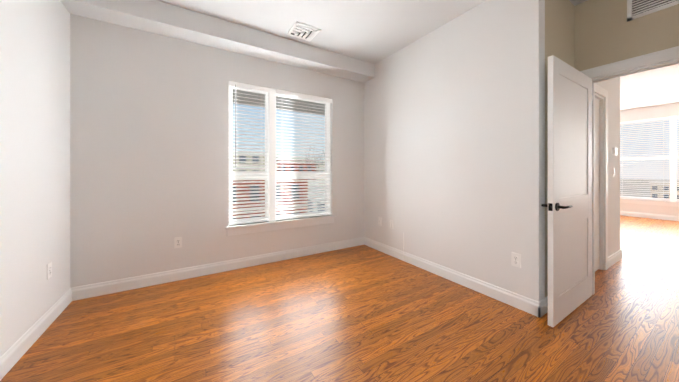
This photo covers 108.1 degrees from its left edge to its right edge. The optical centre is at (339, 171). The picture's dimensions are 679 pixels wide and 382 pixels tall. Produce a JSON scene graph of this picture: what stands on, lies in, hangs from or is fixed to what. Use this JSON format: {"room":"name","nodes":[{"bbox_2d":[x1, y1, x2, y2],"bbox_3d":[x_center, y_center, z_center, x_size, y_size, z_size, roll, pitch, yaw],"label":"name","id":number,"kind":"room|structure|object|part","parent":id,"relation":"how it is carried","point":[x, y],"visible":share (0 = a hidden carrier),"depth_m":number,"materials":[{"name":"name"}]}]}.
{"room":"empty bedroom","nodes":[
{"label":"empty bedroom","id":0,"kind":"room"},
{"bbox_2d":[0,0,69,355],"bbox_3d":[-1.358,-0.229,0.350,0.120,2.800,4.740,0,0,-31],"label":"wall","id":1,"kind":"structure","parent":0,"point":[34,138],"depth_m":1.69,"materials":[{"name":"paint"}]},
{"bbox_2d":[0,287,75,380],"bbox_3d":[-1.279,1.112,0.352,0.016,0.118,4.420,0,0,-31],"label":"baseboard","id":2,"kind":"structure","parent":1,"relation":"attached to","point":[14,353],"depth_m":1.67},
{"bbox_2d":[47,262,51,279],"bbox_3d":[-2.228,0.761,1.893,0.008,0.115,0.070,0,0,-31],"label":"electrical outlet","id":3,"kind":"object","parent":1,"relation":"attached to","point":[49,270],"visible":1,"depth_m":1.89,"materials":[{"name":"white plastic"}]},
{"bbox_2d":[70,14,363,287],"bbox_3d":[-0.508,-0.230,3.533,4.655,2.800,0.200,0,0,-31],"label":"wall","id":4,"kind":"structure","parent":0,"point":[149,147],"depth_m":2.60,"materials":[{"name":"paint"}]},
{"bbox_2d":[174,237,181,247],"bbox_3d":[-1.739,0.765,2.657,0.070,0.115,0.008,0,0,-31],"label":"electrical outlet","id":5,"kind":"object","parent":4,"relation":"attached to","point":[177,242],"visible":1,"depth_m":2.65,"materials":[{"name":"white plastic"}]},
{"bbox_2d":[76,237,363,299],"bbox_3d":[-1.003,1.111,3.103,3.300,0.118,0.016,0,0,-31],"label":"baseboard","id":6,"kind":"structure","parent":4,"relation":"attached to","point":[108,287],"depth_m":2.76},
{"bbox_2d":[229,86,329,224],"bbox_3d":[-0.749,-0.215,3.357,1.420,1.730,0.128,0,0,-31],"label":"window","id":7,"kind":"structure","parent":4,"relation":"in","point":[270,104],"depth_m":3.22,"materials":[{"name":"plastic"}]},
{"bbox_2d":[229,81,268,224],"bbox_3d":[-1.123,-0.221,3.074,0.476,1.716,0.076,0,0,-31],"label":"window blind","id":8,"kind":"object","parent":7,"relation":"attached to","point":[247,86],"visible":0.96,"depth_m":3.06,"materials":[{"name":"white plastic"}]},
{"bbox_2d":[276,89,331,219],"bbox_3d":[-0.485,-0.221,3.472,0.841,1.716,0.064,0,0,-31],"label":"window blind","id":9,"kind":"object","parent":7,"relation":"attached to","point":[300,95],"visible":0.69,"depth_m":3.44,"materials":[{"name":"white plastic"}]},
{"bbox_2d":[225,215,335,235],"bbox_3d":[-0.721,0.707,3.311,1.490,0.113,0.108,0,0,-31],"label":"window sill","id":10,"kind":"structure","parent":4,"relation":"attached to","point":[239,229],"depth_m":3.21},
{"bbox_2d":[0,215,678,381],"bbox_3d":[2.562,1.220,4.394,11.390,0.100,7.900,0,0,-31],"label":"floor","id":11,"kind":"structure","parent":0,"point":[362,313],"depth_m":1.83,"materials":[{"name":"brown wood"}]},
{"bbox_2d":[157,0,678,115],"bbox_3d":[2.562,-1.690,4.394,11.390,0.120,7.900,0,0,-31],"label":"ceiling","id":12,"kind":"structure","parent":0,"point":[373,31],"depth_m":2.73,"materials":[{"name":"paint"}]},
{"bbox_2d":[60,0,374,82],"bbox_3d":[-0.950,-1.530,2.986,3.330,0.200,0.270,0,0,-31],"label":"ceiling soffit","id":13,"kind":"structure","parent":12,"relation":"attached to","point":[163,18],"depth_m":2.65,"materials":[{"name":"paint"}]},
{"bbox_2d":[287,21,320,41],"bbox_3d":[-0.417,-1.625,2.873,0.300,0.010,0.300,0,0,-31],"label":"ceiling vent","id":14,"kind":"object","parent":12,"relation":"in","point":[303,31],"visible":1,"depth_m":2.85,"materials":[{"name":"white metal"}]},
{"bbox_2d":[364,0,544,301],"bbox_3d":[1.056,-0.230,3.014,0.120,2.800,2.320,0,0,-31],"label":"wall","id":15,"kind":"structure","parent":0,"point":[454,144],"depth_m":2.50,"materials":[{"name":"paint"}]},
{"bbox_2d":[378,217,381,225],"bbox_3d":[0.596,0.737,3.641,0.009,0.115,0.070,0,0,-31],"label":"jack","id":16,"kind":"object","parent":15,"relation":"attached to","point":[379,221],"visible":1,"depth_m":3.63,"materials":[{"name":"white plastic"}]},
{"bbox_2d":[364,237,543,317],"bbox_3d":[1.014,1.111,2.955,0.016,0.118,2.296,0,0,-31],"label":"baseboard","id":17,"kind":"structure","parent":15,"relation":"attached to","point":[531,306],"depth_m":2.48,"materials":[{"name":"white wood"}]},
{"bbox_2d":[511,252,520,267],"bbox_3d":[1.524,0.763,2.128,0.008,0.115,0.070,0,0,-31],"label":"electrical outlet","id":18,"kind":"object","parent":15,"relation":"attached to","point":[515,259],"visible":1,"depth_m":2.12,"materials":[{"name":"white plastic"}]},
{"bbox_2d":[545,0,619,296],"bbox_3d":[2.723,-0.230,2.745,2.440,2.800,0.120,0,0,-31],"label":"wall","id":19,"kind":"structure","parent":0,"point":[559,29],"depth_m":2.38,"materials":[{"name":"paint"}]},
{"bbox_2d":[540,296,547,314],"bbox_3d":[1.980,1.111,2.210,0.795,0.118,0.016,0,0,-31],"label":"baseboard","id":20,"kind":"structure","parent":19,"relation":"attached to","point":[545,299],"depth_m":2.04,"materials":[{"name":"white wood"}]},
{"bbox_2d":[541,55,593,326],"bbox_3d":[1.973,0.146,2.088,0.934,2.030,0.152,0,0,-31],"label":"door","id":21,"kind":"structure","parent":19,"relation":"in","point":[569,205],"depth_m":2.01,"materials":[{"name":"white wood"}]},
{"bbox_3d":[1.659,0.267,1.895,0.196,0.062,0.152,0,0,-31],"label":"handle","id":22,"kind":"part","parent":21,"relation":"part of","materials":[{"name":"black metal"}]},
{"bbox_3d":[2.370,0.141,2.322,0.012,1.690,0.040,0,0,-31],"label":"door hinge","id":23,"kind":"part","parent":21,"relation":"part of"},
{"bbox_2d":[595,98,599,270],"bbox_3d":[2.806,0.152,2.781,0.696,2.020,0.035,0,0,-31],"label":"closet door","id":24,"kind":"structure","parent":19,"relation":"in","point":[597,184],"depth_m":2.91,"materials":[{"name":"white wood"}]},
{"bbox_2d":[612,148,616,154],"bbox_3d":[3.527,-0.260,3.154,0.120,0.090,0.024,0,0,-31],"label":"light switch","id":25,"kind":"object","parent":19,"relation":"attached to","point":[614,151],"visible":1,"depth_m":3.13,"materials":[{"name":"white plastic"}]},
{"bbox_2d":[608,249,621,267],"bbox_3d":[3.502,1.111,3.143,0.645,0.118,0.016,0,0,-31],"label":"baseboard","id":26,"kind":"structure","parent":19,"relation":"attached to","point":[614,258],"depth_m":3.15,"materials":[{"name":"white wood"}]},
{"bbox_2d":[580,46,678,294],"bbox_3d":[3.014,0.101,2.275,1.093,2.140,1.225,0,0,-31],"label":"door frame","id":27,"kind":"structure","parent":19,"relation":"attached to","point":[601,94],"depth_m":2.35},
{"bbox_2d":[575,0,678,70],"bbox_3d":[2.914,-0.229,1.560,0.120,2.800,2.100,0,0,-31],"label":"wall","id":28,"kind":"structure","parent":0,"point":[606,32],"depth_m":2.19,"materials":[{"name":"paint"}]},
{"bbox_2d":[627,0,678,20],"bbox_3d":[2.661,-1.444,1.851,0.008,0.290,0.660,0,0,-31],"label":"air vent","id":29,"kind":"object","parent":28,"relation":"in","point":[637,8],"visible":1,"depth_m":2.05,"materials":[{"name":"white metal"}]},
{"bbox_2d":[620,103,678,215],"bbox_3d":[7.227,-0.230,7.299,0.200,2.800,7.620,0,0,-31],"label":"wall","id":30,"kind":"structure","parent":0,"point":[665,110],"depth_m":6.18,"materials":[{"name":"paint"}]},
{"bbox_2d":[620,211,678,220],"bbox_3d":[7.155,1.111,7.208,0.016,0.118,7.300,0,0,-31],"label":"baseboard","id":31,"kind":"structure","parent":30,"relation":"attached to","point":[625,213],"depth_m":6.17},
{"bbox_2d":[620,116,678,201],"bbox_3d":[7.541,-0.305,6.741,0.128,2.050,5.700,0,0,-31],"label":"window","id":32,"kind":"structure","parent":30,"relation":"in","point":[673,158],"depth_m":5.90,"materials":[{"name":"plastic"}]},
{"bbox_2d":[620,116,669,200],"bbox_3d":[7.756,-0.311,6.316,0.064,2.036,0.852,0,0,-31],"label":"window blind","id":33,"kind":"object","parent":32,"relation":"attached to","point":[663,147],"visible":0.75,"depth_m":6.30,"materials":[{"name":"white plastic"}]},
{"bbox_2d":[676,115,678,199],"bbox_3d":[8.253,-0.311,5.506,0.064,2.036,0.852,0,0,-31],"label":"window blind","id":34,"kind":"object","parent":32,"relation":"attached to","point":[678,150],"visible":1,"depth_m":5.85,"materials":[{"name":"white plastic"}]},
{"bbox_2d":[620,198,678,206],"bbox_3d":[7.497,0.775,6.714,0.110,0.110,5.760,0,0,-31],"label":"window sill","id":35,"kind":"structure","parent":30,"relation":"attached to","point":[651,202],"depth_m":6.17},
{"label":"outside","id":36,"kind":"structure","parent":0,"visible":0},
{"bbox_2d":[620,179,678,196],"bbox_3d":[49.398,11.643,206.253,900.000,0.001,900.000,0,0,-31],"label":"ground","id":37,"kind":"structure","parent":36,"point":[632,190],"depth_m":180.32,"materials":[{"name":"white"}]},
{"bbox_2d":[233,152,278,170],"bbox_3d":[-29.874,3.839,53.304,29.600,15.650,14.600,0,0,-31],"label":"building","id":38,"kind":"structure","parent":37,"relation":"on","point":[247,153],"depth_m":51.80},
{"bbox_2d":[233,179,307,218],"bbox_3d":[-17.793,6.042,26.696,26.400,11.250,12.600,0,0,-31],"label":"brick building","id":39,"kind":"structure","parent":37,"relation":"on","point":[264,196],"depth_m":25.65,"materials":[{"name":"red brick"}]},
{"bbox_2d":[277,157,317,179],"bbox_3d":[-13.082,4.137,64.179,9.600,15.050,13.600,0,0,-31],"label":"brick building","id":40,"kind":"structure","parent":37,"relation":"on","point":[294,163],"depth_m":57.94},
{"bbox_2d":[305,147,321,179],"bbox_3d":[-5.169,3.259,49.102,2.801,16.810,6.305,0,0,16],"label":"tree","id":41,"kind":"object","parent":37,"relation":"on","point":[314,162],"depth_m":50.51,"materials":[{"name":"grey plant"}]},
{"bbox_2d":[308,179,324,211],"bbox_3d":[2.437,6.491,36.746,17.800,10.350,12.600,0,0,-31],"label":"building","id":42,"kind":"structure","parent":37,"relation":"on","point":[316,193],"depth_m":29.08,"materials":[{"name":"white"}]},
{"bbox_2d":[316,161,324,179],"bbox_3d":[6.365,4.436,75.508,34.600,14.450,14.600,0,0,-31],"label":"building","id":43,"kind":"structure","parent":37,"relation":"on","point":[320,167],"depth_m":61.04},
{"bbox_2d":[649,181,678,198],"bbox_3d":[131.530,7.825,94.132,12.971,7.666,15.011,0,0,-31],"label":"building","id":44,"kind":"structure","parent":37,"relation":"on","point":[656,187],"depth_m":95.38,"materials":[{"name":"white"}]}
]}

